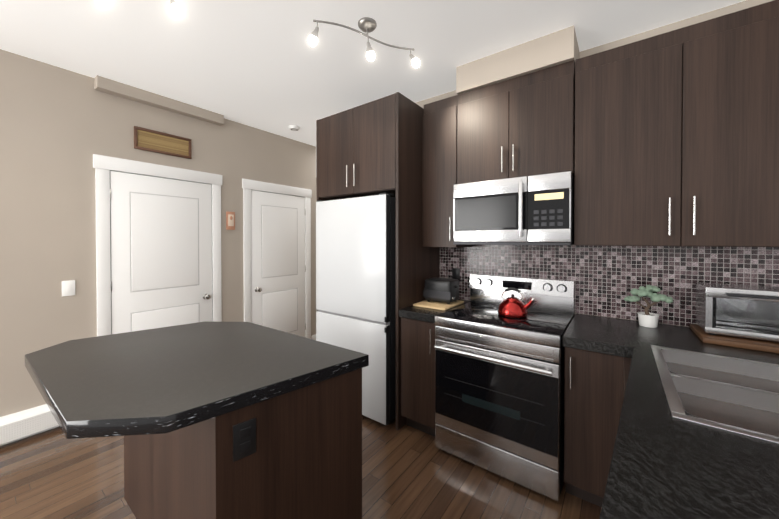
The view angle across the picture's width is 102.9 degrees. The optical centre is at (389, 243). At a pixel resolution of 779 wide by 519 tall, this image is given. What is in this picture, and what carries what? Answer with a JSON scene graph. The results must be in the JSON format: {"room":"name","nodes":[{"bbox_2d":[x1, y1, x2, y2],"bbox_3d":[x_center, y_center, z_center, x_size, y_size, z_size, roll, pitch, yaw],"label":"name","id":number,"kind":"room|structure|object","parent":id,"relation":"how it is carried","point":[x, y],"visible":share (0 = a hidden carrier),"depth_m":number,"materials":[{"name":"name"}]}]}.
{"room":"kitchen","nodes":[
{"label":"kitchen","id":0,"kind":"room"},
{"bbox_2d":[0,49,315,416],"bbox_3d":[-2.249,0.022,2.926,0.120,2.780,3.860,0,1,36],"label":"wall","id":1,"kind":"structure","parent":0,"point":[59,127],"depth_m":2.44,"materials":[{"name":"paint"}]},
{"bbox_2d":[0,404,58,445],"bbox_3d":[-2.867,1.322,1.942,0.073,0.200,1.480,0,1,36],"label":"baseboard heater","id":2,"kind":"object","parent":1,"relation":"attached to","point":[16,426],"depth_m":2.23,"materials":[{"name":"white metal"}]},
{"bbox_2d":[62,280,74,295],"bbox_3d":[-2.526,0.352,2.442,0.010,0.120,0.075,0,1,36],"label":"light switch","id":3,"kind":"object","parent":1,"relation":"attached to","point":[68,288],"visible":1,"depth_m":2.44,"materials":[{"name":"white plastic"}]},
{"bbox_2d":[93,154,221,335],"bbox_3d":[-2.104,0.337,2.951,0.083,2.150,1.028,0,1,36],"label":"door","id":4,"kind":"structure","parent":1,"relation":"in","point":[158,246],"depth_m":2.88,"materials":[{"name":"white wood"}]},
{"bbox_2d":[94,75,223,125],"bbox_3d":[-2.103,-1.321,2.937,0.085,0.095,1.004,0,1,36],"label":"soffit","id":5,"kind":"object","parent":1,"relation":"attached to","point":[113,87],"depth_m":2.83,"materials":[{"name":"paint"}]},
{"bbox_2d":[134,126,191,158],"bbox_3d":[-2.138,-0.957,2.946,0.018,0.213,0.460,0,1,36],"label":"picture frame","id":6,"kind":"object","parent":1,"relation":"attached to","point":[145,139],"visible":1,"depth_m":2.93,"materials":[{"name":"brown wood"}]},
{"bbox_2d":[226,212,234,229],"bbox_3d":[-1.764,-0.254,3.451,0.028,0.200,0.095,0,1,36],"label":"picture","id":7,"kind":"object","parent":1,"relation":"attached to","point":[230,220],"visible":1,"depth_m":3.44,"materials":[{"name":"brown ceramic"}]},
{"bbox_2d":[242,179,311,338],"bbox_3d":[-1.369,0.326,3.944,0.083,2.150,0.990,0,1,36],"label":"door","id":8,"kind":"structure","parent":1,"relation":"in","point":[277,253],"depth_m":3.92,"materials":[{"name":"white wood"}]},
{"bbox_2d":[0,309,601,518],"bbox_3d":[-0.808,1.479,1.341,10.100,0.100,8.600,0,1,36],"label":"floor","id":9,"kind":"structure","parent":0,"point":[408,472],"depth_m":1.83,"materials":[{"name":"brown wood"}]},
{"bbox_2d":[124,369,361,518],"bbox_3d":[-0.751,0.986,1.499,1.141,0.882,0.570,0,1,36],"label":"kitchen island","id":10,"kind":"object","parent":9,"relation":"on","point":[304,461],"depth_m":1.19,"materials":[{"name":"laminate"}]},
{"bbox_2d":[25,321,368,488],"bbox_3d":[-0.911,0.521,1.423,1.357,0.050,0.915,0,1,36],"label":"island countertop","id":11,"kind":"structure","parent":10,"relation":"on","point":[172,393],"depth_m":1.20,"materials":[{"name":"black stone"}]},
{"bbox_2d":[316,193,395,424],"bbox_3d":[-0.134,0.512,2.858,0.797,1.802,0.719,0,1,36],"label":"refrigerator","id":12,"kind":"object","parent":9,"relation":"on","point":[356,273],"visible":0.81,"depth_m":2.46,"materials":[{"name":"white metal"}]},
{"bbox_2d":[316,92,438,429],"bbox_3d":[-0.119,0.135,2.863,0.926,2.555,0.704,0,1,36],"label":"tall cabinet","id":13,"kind":"object","parent":9,"relation":"on","point":[372,148],"visible":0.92,"depth_m":2.50,"materials":[{"name":"brown wood"}]},
{"bbox_2d":[401,319,436,436],"bbox_3d":[0.398,0.984,2.521,0.310,0.864,0.640,0,1,36],"label":"base cabinet","id":14,"kind":"object","parent":9,"relation":"on","point":[417,339],"depth_m":2.27,"materials":[{"name":"brown wood"}]},
{"bbox_2d":[399,299,469,322],"bbox_3d":[0.394,0.523,2.508,0.317,0.054,0.662,0,1,36],"label":"countertop","id":15,"kind":"structure","parent":14,"relation":"on","point":[425,315],"depth_m":2.28,"materials":[{"name":"black stone"}]},
{"bbox_2d":[413,277,463,310],"bbox_3d":[0.405,0.394,2.522,0.282,0.202,0.360,0,1,36],"label":"toaster","id":16,"kind":"object","parent":15,"relation":"on","point":[440,293],"visible":1,"depth_m":2.48,"materials":[{"name":"black plastic"}]},
{"bbox_2d":[434,274,574,500],"bbox_3d":[0.798,0.843,2.144,0.754,1.155,0.748,0,1,36],"label":"range","id":17,"kind":"object","parent":9,"relation":"on","point":[499,394],"visible":0.9,"depth_m":1.89,"materials":[{"name":"grey metal"}]},
{"bbox_2d":[498,287,534,317],"bbox_3d":[0.870,0.399,2.128,0.244,0.190,0.196,0,1,36],"label":"kettle","id":18,"kind":"object","parent":17,"relation":"on","point":[512,306],"visible":1,"depth_m":2.08,"materials":[{"name":"red metal"}]},
{"bbox_2d":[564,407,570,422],"bbox_3d":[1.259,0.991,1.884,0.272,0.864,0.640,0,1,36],"label":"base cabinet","id":19,"kind":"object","parent":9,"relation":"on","point":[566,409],"depth_m":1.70,"materials":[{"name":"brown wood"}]},
{"bbox_2d":[563,331,778,518],"bbox_3d":[0.631,0.545,0.443,0.980,0.054,2.525,0,1,36],"label":"countertop","id":20,"kind":"structure","parent":19,"relation":"on","point":[624,456],"depth_m":0.81,"materials":[{"name":"black stone"}]},
{"bbox_2d":[651,343,778,442],"bbox_3d":[1.259,0.602,1.083,0.484,0.189,0.774,0,1,36],"label":"sink","id":21,"kind":"object","parent":20,"relation":"in","point":[735,393],"depth_m":1.13,"materials":[{"name":"silver metal"}]},
{"bbox_2d":[567,313,778,362],"bbox_3d":[1.908,0.534,1.434,1.855,0.054,0.587,0,1,36],"label":"countertop","id":22,"kind":"structure","parent":19,"relation":"on","point":[625,330],"depth_m":1.72,"materials":[{"name":"black stone"}]},
{"bbox_2d":[624,285,672,327],"bbox_3d":[1.571,0.376,1.889,0.230,0.251,0.104,0,1,36],"label":"bonsai plant","id":23,"kind":"object","parent":22,"relation":"on","point":[646,318],"visible":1,"depth_m":1.87,"materials":[{"name":"green plant"}]},
{"bbox_2d":[690,282,778,353],"bbox_3d":[1.953,0.368,1.518,0.655,0.276,0.352,0,1,36],"label":"toaster oven","id":24,"kind":"object","parent":22,"relation":"on","point":[740,316],"visible":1,"depth_m":1.55,"materials":[{"name":"silver metal"}]},
{"bbox_2d":[0,0,745,146],"bbox_3d":[-0.808,-1.401,1.311,10.100,0.100,8.600,0,1,36],"label":"ceiling","id":25,"kind":"structure","parent":0,"point":[264,65],"depth_m":2.09,"materials":[{"name":"paint"}]},
{"bbox_2d":[97,0,109,5],"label":"track light","id":26,"kind":"object","parent":25,"relation":"attached to","point":[104,2],"depth_m":1.48,"materials":[{"name":"glass"}]},
{"bbox_2d":[170,0,182,16],"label":"track light","id":27,"kind":"object","parent":25,"relation":"attached to","point":[176,9],"depth_m":1.55,"materials":[{"name":"white glass"}]},
{"bbox_2d":[289,125,299,130],"bbox_3d":[-1.124,-1.357,3.659,0.124,0.036,0.124,0,1,36],"label":"smoke detector","id":28,"kind":"object","parent":25,"relation":"attached to","point":[294,128],"visible":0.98,"depth_m":3.62,"materials":[{"name":"white plastic"}]},
{"bbox_2d":[308,17,419,67],"bbox_3d":[-0.136,-1.251,1.915,0.415,0.210,0.606,0,1,36],"label":"track light","id":29,"kind":"object","parent":25,"relation":"attached to","point":[367,25],"visible":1,"depth_m":1.90,"materials":[{"name":"grey metal"}]},
{"bbox_2d":[456,25,579,94],"bbox_3d":[0.933,-1.263,2.300,0.785,0.198,0.340,0,1,36],"label":"soffit","id":30,"kind":"structure","parent":0,"point":[549,50],"depth_m":2.12,"materials":[{"name":"paint"}]},
{"bbox_2d":[416,0,773,326],"bbox_3d":[2.105,0.034,1.733,5.900,2.780,0.120,0,1,36],"label":"wall","id":31,"kind":"structure","parent":0,"point":[746,4],"depth_m":1.95,"materials":[{"name":"paint"}]},
{"bbox_2d":[422,95,471,247],"bbox_3d":[0.495,-0.568,2.636,0.309,1.195,0.327,0,1,36],"label":"upper cabinet","id":32,"kind":"object","parent":31,"relation":"attached to","point":[440,118],"depth_m":2.50,"materials":[{"name":"brown wood"}]},
{"bbox_2d":[458,59,577,183],"bbox_3d":[0.935,-0.807,2.307,0.783,0.710,0.327,0,1,36],"label":"upper cabinet","id":33,"kind":"object","parent":31,"relation":"attached to","point":[521,126],"depth_m":2.13,"materials":[{"name":"brown wood"}]},
{"bbox_2d":[453,171,574,245],"bbox_3d":[0.899,-0.219,2.265,0.777,0.456,0.449,0,1,36],"label":"over-the-range microwave","id":34,"kind":"object","parent":33,"relation":"attached to","point":[533,210],"visible":0.98,"depth_m":2.08,"materials":[{"name":"grey metal"}]},
{"bbox_2d":[440,245,778,326],"bbox_3d":[1.648,0.258,1.994,2.943,0.484,0.008,0,1,36],"label":"backsplash","id":35,"kind":"structure","parent":31,"relation":"attached to","point":[607,279],"depth_m":2.06,"materials":[{"name":"tile"}]},
{"bbox_2d":[452,268,459,281],"bbox_3d":[0.593,0.279,2.764,0.075,0.120,0.008,0,1,36],"label":"outlet","id":36,"kind":"object","parent":35,"relation":"attached to","point":[455,273],"visible":0.77,"depth_m":2.76,"materials":[{"name":"black plastic"}]},
{"bbox_2d":[574,27,685,245],"bbox_3d":[1.453,-0.573,1.927,0.494,1.170,0.327,0,1,36],"label":"upper cabinet","id":37,"kind":"object","parent":31,"relation":"attached to","point":[670,138],"depth_m":1.77,"materials":[{"name":"brown wood"}]},
{"bbox_2d":[686,0,778,246],"bbox_3d":[1.814,-0.570,1.660,0.403,1.170,0.327,0,1,36],"label":"upper cabinet","id":38,"kind":"object","parent":31,"relation":"attached to","point":[732,59],"depth_m":1.54,"materials":[{"name":"brown wood"}]}
]}

